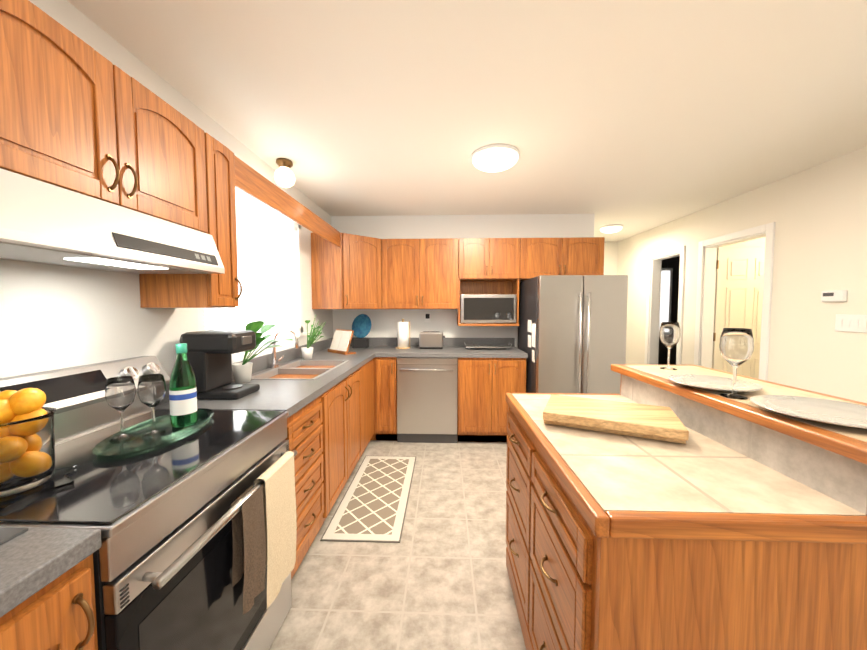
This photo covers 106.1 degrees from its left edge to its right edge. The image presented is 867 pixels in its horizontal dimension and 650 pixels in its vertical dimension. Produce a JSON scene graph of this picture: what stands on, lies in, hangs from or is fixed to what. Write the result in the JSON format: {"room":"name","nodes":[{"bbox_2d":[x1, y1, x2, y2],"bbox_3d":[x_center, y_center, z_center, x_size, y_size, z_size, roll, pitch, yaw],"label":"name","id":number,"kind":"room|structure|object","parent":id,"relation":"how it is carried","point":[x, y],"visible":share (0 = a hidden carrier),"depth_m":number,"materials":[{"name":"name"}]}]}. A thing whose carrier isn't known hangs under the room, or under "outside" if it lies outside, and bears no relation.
{"room":"kitchen","nodes":[
{"label":"kitchen","id":0,"kind":"room"},
{"bbox_2d":[0,0,332,377],"bbox_3d":[-1.361,0.104,0.734,0.120,2.440,6.540,0,3,2],"label":"wall","id":1,"kind":"structure","parent":0,"point":[53,317],"depth_m":1.25,"materials":[{"name":"white paint"}]},
{"bbox_2d":[155,338,332,407],"bbox_3d":[-1.289,0.354,0.744,0.018,0.100,6.294,0,3,2],"label":"backsplash","id":2,"kind":"structure","parent":1,"relation":"attached to","point":[261,362],"depth_m":2.35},
{"bbox_2d":[198,187,308,344],"bbox_3d":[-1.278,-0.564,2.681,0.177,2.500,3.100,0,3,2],"label":"window","id":3,"kind":"structure","parent":1,"relation":"in","point":[269,255],"depth_m":2.45,"materials":[{"name":"white glass"}]},
{"bbox_2d":[0,0,604,325],"bbox_3d":[0.206,-0.325,0.858,2.997,0.935,5.897,0,3,2],"label":"upper cabinet","id":4,"kind":"object","parent":1,"relation":"attached to","point":[78,115],"visible":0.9,"depth_m":1.30,"materials":[{"name":"brown wood"}]},
{"bbox_2d":[0,168,224,273],"bbox_3d":[-1.096,-0.278,1.021,0.381,0.171,0.756,0,3,2],"label":"range hood","id":5,"kind":"object","parent":4,"relation":"attached to","point":[43,222],"visible":0.98,"depth_m":0.91,"materials":[{"name":"silver metal"}]},
{"bbox_2d":[460,294,516,322],"bbox_3d":[0.595,-0.177,3.627,0.590,0.310,0.325,0,3,2],"label":"microwave","id":6,"kind":"object","parent":4,"relation":"in","point":[487,308],"visible":0.94,"depth_m":3.48,"materials":[{"name":"silver metal"}]},
{"bbox_2d":[269,440,525,649],"bbox_3d":[1.916,1.276,2.726,6.540,0.100,10.620,0,3,2],"label":"floor","id":7,"kind":"structure","parent":0,"point":[436,577],"depth_m":1.67,"materials":[{"name":"tile"}]},
{"bbox_2d":[0,540,101,649],"bbox_3d":[-0.994,0.901,0.413,0.631,0.879,0.556,0,3,2],"label":"base cabinet","id":8,"kind":"object","parent":7,"relation":"on","point":[59,613],"depth_m":0.59,"materials":[{"name":"brown wood"}]},
{"bbox_2d":[0,527,100,607],"bbox_3d":[-1.035,0.504,-0.868,0.633,0.040,3.078,0,3,2],"label":"countertop","id":9,"kind":"structure","parent":8,"relation":"on","point":[28,559],"depth_m":0.59,"materials":[{"name":"grey stone"}]},
{"bbox_2d":[0,527,27,544],"bbox_3d":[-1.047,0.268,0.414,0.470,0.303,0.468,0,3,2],"label":"cutting board","id":10,"kind":"object","parent":9,"relation":"on","point":[7,534],"visible":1,"depth_m":0.63,"materials":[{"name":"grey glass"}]},
{"bbox_2d":[0,356,297,649],"bbox_3d":[-0.931,0.731,1.066,0.695,1.155,0.760,0,3,2],"label":"range","id":11,"kind":"object","parent":7,"relation":"on","point":[161,518],"visible":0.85,"depth_m":0.92,"materials":[{"name":"silver metal"}]},
{"bbox_2d":[0,388,76,510],"bbox_3d":[-1.010,0.277,0.780,0.220,0.244,0.224,0,3,2],"label":"lemon bowl","id":12,"kind":"object","parent":11,"relation":"on","point":[27,449],"visible":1,"depth_m":0.77,"materials":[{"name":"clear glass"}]},
{"bbox_2d":[92,343,213,459],"bbox_3d":[-0.962,0.226,1.152,0.254,0.310,0.447,0,3,2],"label":"glass tray","id":13,"kind":"object","parent":11,"relation":"on","point":[185,417],"visible":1,"depth_m":1.11,"materials":[{"name":"green glass"}]},
{"bbox_2d":[105,376,135,441],"bbox_3d":[-1.034,0.275,1.082,0.076,0.202,0.076,0,3,2],"label":"wine glass","id":14,"kind":"object","parent":13,"relation":"on","point":[120,391],"depth_m":1.06,"materials":[{"name":"clear glass"}]},
{"bbox_2d":[137,374,165,436],"bbox_3d":[-0.963,0.273,1.119,0.076,0.202,0.076,0,3,2],"label":"wine glass","id":15,"kind":"object","parent":13,"relation":"on","point":[151,389],"depth_m":1.10,"materials":[{"name":"clear glass"}]},
{"bbox_2d":[231,451,296,614],"bbox_3d":[-0.592,0.755,1.171,0.049,0.466,0.340,0,3,2],"label":"hanging towel","id":16,"kind":"object","parent":11,"relation":"hanging from","point":[264,528],"visible":0.96,"depth_m":1.14,"materials":[{"name":"beige fabric"}]},
{"bbox_2d":[285,388,331,579],"bbox_3d":[-0.950,0.836,1.710,0.631,0.879,0.506,0,3,2],"label":"base cabinet","id":17,"kind":"object","parent":7,"relation":"on","point":[309,428],"depth_m":1.70,"materials":[{"name":"brown wood"}]},
{"bbox_2d":[154,344,383,411],"bbox_3d":[-0.917,0.328,2.656,0.633,0.040,2.448,0,3,2],"label":"countertop","id":18,"kind":"structure","parent":17,"relation":"on","point":[272,395],"depth_m":1.78,"materials":[{"name":"grey stone"}]},
{"bbox_2d":[180,330,259,399],"bbox_3d":[-1.080,0.194,1.665,0.280,0.325,0.210,0,3,2],"label":"coffee maker","id":19,"kind":"object","parent":18,"relation":"on","point":[209,353],"visible":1,"depth_m":1.57,"materials":[{"name":"black plastic"}]},
{"bbox_2d":[232,321,292,382],"bbox_3d":[-1.023,0.157,1.980,0.352,0.368,0.299,0,3,2],"label":"plant","id":20,"kind":"object","parent":18,"relation":"on","point":[242,372],"visible":0.92,"depth_m":1.95,"materials":[{"name":"green plant"}]},
{"bbox_2d":[268,328,299,367],"bbox_3d":[-1.097,0.171,2.434,0.210,0.296,0.122,0,3,2],"label":"faucet","id":21,"kind":"object","parent":18,"relation":"on","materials":[{"name":"silver metal"}]},
{"bbox_2d":[251,360,347,379],"bbox_3d":[-0.946,0.413,2.408,0.440,0.194,0.760,0,3,2],"label":"sink","id":22,"kind":"object","parent":18,"relation":"in","point":[307,369],"depth_m":2.39,"materials":[{"name":"silver metal"}]},
{"bbox_2d":[301,315,325,359],"bbox_3d":[-1.035,0.105,2.809,0.233,0.388,0.338,0,3,2],"label":"plant","id":23,"kind":"object","parent":18,"relation":"on","point":[307,352],"visible":1,"depth_m":2.81,"materials":[{"name":"green plant"}]},
{"bbox_2d":[327,329,355,354],"bbox_3d":[-0.921,0.162,3.257,0.320,0.229,0.120,3,4,42],"label":"cookbook stand","id":24,"kind":"object","parent":18,"relation":"on","point":[341,341],"visible":1,"depth_m":3.22,"materials":[{"name":"brown wood"}]},
{"bbox_2d":[352,338,368,347],"bbox_3d":[-0.822,0.205,3.696,0.160,0.099,0.120,0,3,2],"label":"plate stand","id":25,"kind":"object","parent":18,"relation":"on","point":[360,342],"visible":1,"depth_m":3.64,"materials":[{"name":"grey"}]},
{"bbox_2d":[352,314,370,337],"bbox_3d":[-0.818,0.012,3.704,0.254,0.274,0.131,0,3,2],"label":"plate","id":26,"kind":"object","parent":25,"relation":"on","point":[361,325],"visible":1,"depth_m":3.71,"materials":[{"name":"blue ceramic"}]},
{"bbox_2d":[332,372,351,506],"bbox_3d":[-0.936,0.815,2.142,0.631,0.879,0.500,0,3,2],"label":"base cabinet","id":27,"kind":"object","parent":7,"relation":"on","point":[341,409],"depth_m":2.20,"materials":[{"name":"brown wood"}]},
{"bbox_2d":[352,368,363,471],"bbox_3d":[-0.923,0.796,2.514,0.631,0.879,0.485,0,3,2],"label":"base cabinet","id":28,"kind":"object","parent":7,"relation":"on","point":[357,436],"depth_m":2.58,"materials":[{"name":"brown wood"}]},
{"bbox_2d":[320,456,415,542],"bbox_3d":[-0.410,1.235,2.451,0.470,0.007,1.100,0,3,2],"label":"rug","id":29,"kind":"object","parent":7,"relation":"on","point":[372,506],"visible":1,"depth_m":2.27,"materials":[{"name":"beige fabric"}]},
{"bbox_2d":[360,356,383,449],"bbox_3d":[-0.869,0.757,3.300,0.686,0.879,1.202,0,3,2],"label":"base cabinet","id":30,"kind":"object","parent":7,"relation":"on","point":[371,422],"depth_m":3.14,"materials":[{"name":"brown wood"}]},
{"bbox_2d":[380,356,403,440],"bbox_3d":[-0.477,0.743,3.572,0.228,0.879,0.632,0,3,2],"label":"base cabinet","id":31,"kind":"object","parent":7,"relation":"on","point":[388,364],"depth_m":3.26,"materials":[{"name":"brown wood"}]},
{"bbox_2d":[397,357,457,442],"bbox_3d":[-0.056,0.747,3.534,0.608,0.876,0.665,0,3,2],"label":"dishwasher","id":32,"kind":"object","parent":7,"relation":"on","point":[426,399],"visible":0.92,"depth_m":3.25,"materials":[{"name":"grey metal"}]},
{"bbox_2d":[456,356,499,441],"bbox_3d":[0.446,0.745,3.541,0.386,0.879,0.632,0,3,2],"label":"base cabinet","id":33,"kind":"object","parent":7,"relation":"on","point":[478,377],"depth_m":3.23,"materials":[{"name":"brown wood"}]},
{"bbox_2d":[376,344,527,355],"bbox_3d":[0.181,0.284,3.526,1.503,0.040,0.634,0,3,2],"label":"countertop","id":34,"kind":"structure","parent":33,"relation":"on","point":[389,349],"depth_m":3.28,"materials":[{"name":"grey stone"}]},
{"bbox_2d":[395,319,410,348],"bbox_3d":[-0.339,0.093,3.624,0.170,0.330,0.170,0,3,2],"label":"paper towel","id":35,"kind":"object","parent":34,"relation":"on","point":[403,334],"visible":1,"depth_m":3.58,"materials":[{"name":"white paper"}]},
{"bbox_2d":[419,331,444,348],"bbox_3d":[-0.013,0.165,3.627,0.280,0.186,0.170,0,3,2],"label":"toaster","id":36,"kind":"object","parent":34,"relation":"on","point":[430,339],"visible":1,"depth_m":3.54,"materials":[{"name":"silver metal"}]},
{"bbox_2d":[464,342,511,349],"bbox_3d":[0.596,0.229,3.589,0.507,0.062,0.240,0,3,2],"label":"steel tray","id":37,"kind":"object","parent":34,"relation":"on","point":[469,346],"visible":1,"depth_m":3.51,"materials":[{"name":"silver metal"}]},
{"bbox_2d":[500,356,527,441],"bbox_3d":[0.727,0.745,3.531,0.390,0.879,0.632,0,3,2],"label":"base cabinet","id":38,"kind":"object","parent":7,"relation":"on","point":[512,368],"depth_m":3.21,"materials":[{"name":"brown wood"}]},
{"bbox_2d":[518,275,627,393],"bbox_3d":[1.335,0.368,3.298,0.773,1.655,0.886,0,3,2],"label":"fridge","id":39,"kind":"object","parent":7,"relation":"on","point":[572,333],"visible":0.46,"depth_m":2.90,"materials":[{"name":"grey metal"}]},
{"bbox_2d":[505,364,866,649],"bbox_3d":[0.837,0.765,1.209,1.016,1.072,1.070,0,3,2],"label":"kitchen island","id":40,"kind":"object","parent":7,"relation":"on","point":[734,524],"visible":1,"depth_m":0.75,"materials":[{"name":"brown wood"}]},
{"bbox_2d":[543,394,688,443],"bbox_3d":[0.667,0.349,1.249,0.440,0.055,0.280,1,3,26],"label":"cutting board","id":41,"kind":"object","parent":40,"relation":"on","point":[661,423],"visible":1,"depth_m":1.17,"materials":[{"name":"brown wood"}]},
{"bbox_2d":[659,322,680,369],"bbox_3d":[1.128,0.099,1.561,0.084,0.225,0.084,0,3,2],"label":"glass","id":42,"kind":"object","parent":40,"relation":"on","point":[669,334],"visible":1,"depth_m":1.53,"materials":[{"name":"clear glass"}]},
{"bbox_2d":[667,374,762,391],"bbox_3d":[1.031,0.219,1.210,0.270,0.021,0.270,0,3,2],"label":"plate","id":43,"kind":"object","parent":40,"relation":"on","point":[714,383],"visible":1,"depth_m":1.22,"materials":[{"name":"white ceramic"}]},
{"bbox_2d":[719,328,753,399],"bbox_3d":[0.986,0.124,1.066,0.084,0.225,0.084,0,3,2],"label":"glass","id":44,"kind":"object","parent":40,"relation":"on","point":[736,346],"visible":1,"depth_m":1.04,"materials":[{"name":"clear glass"}]},
{"bbox_2d":[750,395,866,428],"bbox_3d":[1.055,0.236,0.874,0.300,0.021,0.300,0,3,2],"label":"plate","id":45,"kind":"object","parent":40,"relation":"on","point":[838,413],"visible":1,"depth_m":0.91,"materials":[{"name":"white ceramic"}]},
{"bbox_2d":[331,214,594,347],"bbox_3d":[0.261,-0.054,3.887,3.150,2.440,0.120,0,3,2],"label":"wall","id":46,"kind":"structure","parent":0,"point":[385,321],"depth_m":3.80,"materials":[{"name":"white paint"}]},
{"bbox_2d":[424,313,430,321],"bbox_3d":[-0.069,-0.088,3.818,0.075,0.115,0.034,0,3,2],"label":"electrical outlet","id":47,"kind":"object","parent":46,"relation":"attached to","point":[427,317],"visible":1,"depth_m":3.83,"materials":[{"name":"white plastic"}]},
{"bbox_2d":[350,337,515,347],"bbox_3d":[-0.116,0.198,3.839,2.118,0.100,0.019,0,3,2],"label":"backsplash","id":48,"kind":"structure","parent":46,"relation":"attached to","point":[447,342],"depth_m":3.82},
{"bbox_2d":[67,0,866,241],"bbox_3d":[1.916,-1.261,2.599,6.540,0.100,10.620,0,3,2],"label":"ceiling","id":49,"kind":"structure","parent":0,"point":[634,117],"depth_m":1.63,"materials":[{"name":"white paint"}]},
{"bbox_2d":[274,158,294,187],"bbox_3d":[-1.093,-1.107,2.397,0.144,0.186,0.144,0,3,2],"label":"light","id":50,"kind":"object","parent":49,"relation":"attached to","point":[284,176],"visible":1,"depth_m":2.35,"materials":[{"name":"white glass"}]},
{"bbox_2d":[471,144,519,171],"bbox_3d":[0.435,-1.151,2.303,0.336,0.089,0.336,0,3,2],"label":"ceiling light","id":51,"kind":"object","parent":49,"relation":"attached to","point":[495,158],"visible":1,"depth_m":2.21,"materials":[{"name":"white glass"}]},
{"bbox_2d":[600,224,622,232],"bbox_3d":[2.343,-1.257,4.308,0.273,0.077,0.273,0,3,2],"label":"light","id":52,"kind":"object","parent":49,"relation":"attached to","point":[613,228],"visible":1,"depth_m":4.23,"materials":[{"name":"white plastic"}]},
{"bbox_2d":[604,242,617,274],"bbox_3d":[2.498,-0.130,5.411,1.220,2.440,0.120,0,3,2],"label":"wall","id":53,"kind":"structure","parent":0,"point":[610,248],"depth_m":5.29,"materials":[{"name":"white paint"}]},
{"bbox_2d":[658,256,679,364],"bbox_3d":[4.151,-0.162,6.045,2.040,2.440,0.100,0,3,2],"label":"wall","id":54,"kind":"structure","parent":0,"point":[674,263],"depth_m":5.98,"materials":[{"name":"black paint"}]},
{"bbox_2d":[617,146,866,402],"bbox_3d":[2.915,0.068,1.449,0.120,2.440,8.020,0,3,2],"label":"wall","id":55,"kind":"structure","parent":0,"point":[817,214],"depth_m":2.57,"materials":[{"name":"white paint"}]},
{"bbox_2d":[644,246,684,364],"bbox_3d":[2.998,0.104,4.188,0.138,2.095,0.680,0,3,2],"label":"door frame","id":56,"kind":"structure","parent":55,"relation":"attached to","point":[653,314],"depth_m":4.42,"materials":[{"name":"white wood"}]},
{"bbox_2d":[694,222,775,380],"bbox_3d":[2.966,0.152,3.225,0.138,2.095,0.820,0,3,2],"label":"door frame","id":57,"kind":"structure","parent":55,"relation":"attached to","point":[705,304],"depth_m":3.51,"materials":[{"name":"white wood"}]},
{"bbox_2d":[712,247,764,378],"bbox_3d":[3.402,0.172,3.518,0.706,2.010,0.099,0,3,2],"label":"door leaf","id":58,"kind":"structure","parent":55,"relation":"in","point":[739,286],"depth_m":3.51,"materials":[{"name":"beige paint"}]},
{"bbox_2d":[821,290,847,301],"bbox_3d":[2.869,-0.207,2.339,0.032,0.080,0.140,0,3,2],"label":"thermostat","id":59,"kind":"object","parent":55,"relation":"attached to","point":[835,296],"visible":0.96,"depth_m":2.32,"materials":[{"name":"white plastic"}]},
{"bbox_2d":[835,314,866,332],"bbox_3d":[2.876,-0.011,2.238,0.012,0.120,0.200,0,3,2],"label":"switch plate","id":60,"kind":"object","parent":55,"relation":"attached to","point":[849,323],"visible":1,"depth_m":2.24,"materials":[{"name":"white plastic"}]},
{"bbox_2d":[722,237,765,246],"bbox_3d":[4.071,-0.043,3.664,2.040,2.440,0.070,0,3,2],"label":"wall","id":61,"kind":"structure","parent":0,"point":[760,242],"depth_m":3.60,"materials":[{"name":"white paint"}]},
{"bbox_3d":[4.114,0.023,4.853,2.043,2.190,2.290,0,3,2],"label":"lining","id":62,"kind":"object","parent":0,"visible":0},
{"bbox_2d":[659,268,672,329],"bbox_3d":[3.914,-0.429,5.976,0.870,1.220,0.023,0,3,2],"label":"window","id":63,"kind":"structure","parent":62,"relation":"attached to","point":[666,294],"depth_m":5.95,"materials":[{"name":"white glass"}]}
]}

